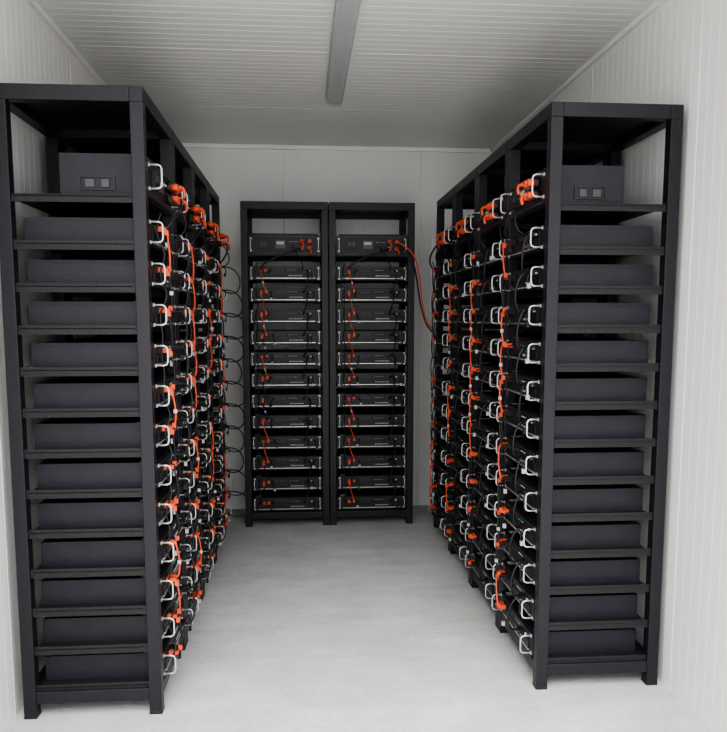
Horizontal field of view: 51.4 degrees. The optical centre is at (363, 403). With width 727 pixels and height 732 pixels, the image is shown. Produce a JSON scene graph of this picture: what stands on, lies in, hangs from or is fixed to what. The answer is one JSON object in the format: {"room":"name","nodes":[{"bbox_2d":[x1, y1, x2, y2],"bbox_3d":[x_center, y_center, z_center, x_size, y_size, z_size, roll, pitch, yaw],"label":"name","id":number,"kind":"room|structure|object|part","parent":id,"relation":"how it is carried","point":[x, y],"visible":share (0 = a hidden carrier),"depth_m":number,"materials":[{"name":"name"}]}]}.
{"room":"battery storage room","nodes":[
{"label":"battery storage room","id":0,"kind":"room"},
{"bbox_2d":[0,0,122,731],"bbox_3d":[-1.377,-0.302,3.538,0.080,2.670,3.985,-1,7,-5],"label":"wall","id":1,"kind":"structure","parent":0,"point":[31,51],"depth_m":2.84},
{"bbox_2d":[27,0,106,84],"bbox_3d":[-1.326,-1.618,3.393,0.022,0.022,3.985,-1,7,-5],"label":"trim","id":2,"kind":"structure","parent":1,"relation":"attached to","point":[33,3],"depth_m":3.32,"materials":[{"name":"white metal"}]},
{"bbox_2d":[179,148,492,508],"bbox_3d":[-0.275,-0.543,5.652,2.615,2.670,0.080,-1,7,-5],"label":"wall","id":3,"kind":"structure","parent":0,"point":[421,179],"depth_m":5.54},
{"bbox_2d":[182,143,489,152],"bbox_3d":[-0.271,-1.849,5.452,2.411,0.030,0.022,-1,7,-5],"label":"trim","id":4,"kind":"structure","parent":3,"relation":"attached to","point":[186,145],"depth_m":5.45,"materials":[{"name":"white metal"}]},
{"bbox_2d":[36,0,654,148],"bbox_3d":[-0.117,-1.684,3.523,2.615,0.080,4.065,-1,7,-5],"label":"ceiling","id":5,"kind":"structure","parent":0,"point":[422,73],"depth_m":3.64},
{"bbox_2d":[325,0,360,105],"bbox_3d":[-0.102,-1.600,3.430,0.096,0.067,1.520,-1,7,-5],"label":"ceiling lamp","id":6,"kind":"object","parent":5,"relation":"attached to","point":[345,16],"depth_m":3.31,"materials":[{"name":"white plastic"}]},
{"bbox_2d":[5,505,709,731],"bbox_3d":[-0.117,1.048,3.834,2.615,0.080,4.065,-1,7,-5],"label":"floor","id":7,"kind":"structure","parent":0,"point":[355,624],"depth_m":3.18,"materials":[{"name":"concrete"}]},
{"bbox_2d":[0,83,195,719],"bbox_3d":[-0.961,0.008,2.897,0.569,2.200,0.580,-1,7,-5],"label":"rack","id":8,"kind":"object","parent":7,"relation":"on","point":[111,520],"visible":1,"depth_m":2.69,"materials":[{"name":"metal"}]},
{"bbox_2d":[60,130,211,643],"bbox_3d":[-1.007,-0.058,3.474,0.569,2.200,0.580,-1,7,-5],"label":"rack","id":9,"kind":"object","parent":7,"relation":"on","point":[182,160],"visible":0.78,"depth_m":3.42,"materials":[{"name":"metal"}]},
{"bbox_2d":[104,160,225,594],"bbox_3d":[-1.054,-0.124,4.052,0.569,2.200,0.580,-1,7,-5],"label":"rack","id":10,"kind":"object","parent":7,"relation":"on","point":[200,183],"visible":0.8,"depth_m":4.03,"materials":[{"name":"metal"}]},
{"bbox_2d":[153,182,250,559],"bbox_3d":[-1.053,-0.190,4.633,0.664,2.200,0.580,-1,7,-5],"label":"rack","id":11,"kind":"object","parent":7,"relation":"on","point":[213,198],"visible":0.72,"depth_m":4.67,"materials":[{"name":"metal"}]},
{"bbox_3d":[-1.139,-0.190,4.626,0.490,2.200,0.580,-1,7,-5],"label":"frame","id":12,"kind":"part","parent":11,"relation":"part of","materials":[{"name":"metal"}]},
{"bbox_2d":[240,201,329,526],"bbox_3d":[-0.540,-0.268,5.310,0.580,2.200,0.569,-1,7,-5],"label":"rack","id":13,"kind":"object","parent":7,"relation":"on","point":[287,461],"visible":1,"depth_m":5.13,"materials":[{"name":"metal"}]},
{"bbox_2d":[328,202,431,524],"bbox_3d":[0.102,-0.273,5.361,0.702,2.200,0.569,-1,7,-5],"label":"rack","id":14,"kind":"object","parent":7,"relation":"on","point":[368,460],"visible":0.99,"depth_m":5.17,"materials":[{"name":"metal"}]},
{"bbox_2d":[428,187,525,549],"bbox_3d":[0.711,-0.214,4.840,0.569,2.200,0.580,-1,7,-5],"label":"rack","id":15,"kind":"object","parent":7,"relation":"on","point":[439,422],"visible":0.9,"depth_m":4.88,"materials":[{"name":"metal"}]},
{"bbox_2d":[444,167,558,583],"bbox_3d":[0.758,-0.148,4.262,0.569,2.200,0.580,-1,7,-5],"label":"rack","id":16,"kind":"object","parent":7,"relation":"on","point":[462,268],"visible":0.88,"depth_m":4.29,"materials":[{"name":"metal"}]},
{"bbox_2d":[465,140,607,628],"bbox_3d":[0.804,-0.082,3.685,0.569,2.200,0.580,-1,7,-5],"label":"rack","id":17,"kind":"object","parent":7,"relation":"on","point":[489,217],"visible":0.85,"depth_m":3.68,"materials":[{"name":"metal"}]},
{"bbox_2d":[491,102,683,689],"bbox_3d":[0.851,-0.016,3.107,0.569,2.200,0.580,-1,7,-5],"label":"rack","id":18,"kind":"object","parent":7,"relation":"on","point":[568,574],"visible":1,"depth_m":2.91,"materials":[{"name":"metal"}]},
{"bbox_2d":[489,0,726,731],"bbox_3d":[1.150,-0.325,3.739,0.080,2.670,3.985,-1,7,-5],"label":"wall","id":19,"kind":"structure","parent":0,"point":[677,54],"depth_m":2.75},
{"bbox_2d":[490,0,665,151],"bbox_3d":[1.099,-1.640,3.585,0.022,0.022,3.985,-1,7,-5],"label":"trim","id":20,"kind":"structure","parent":19,"relation":"attached to","point":[656,3],"depth_m":3.65,"materials":[{"name":"white metal"}]}
]}

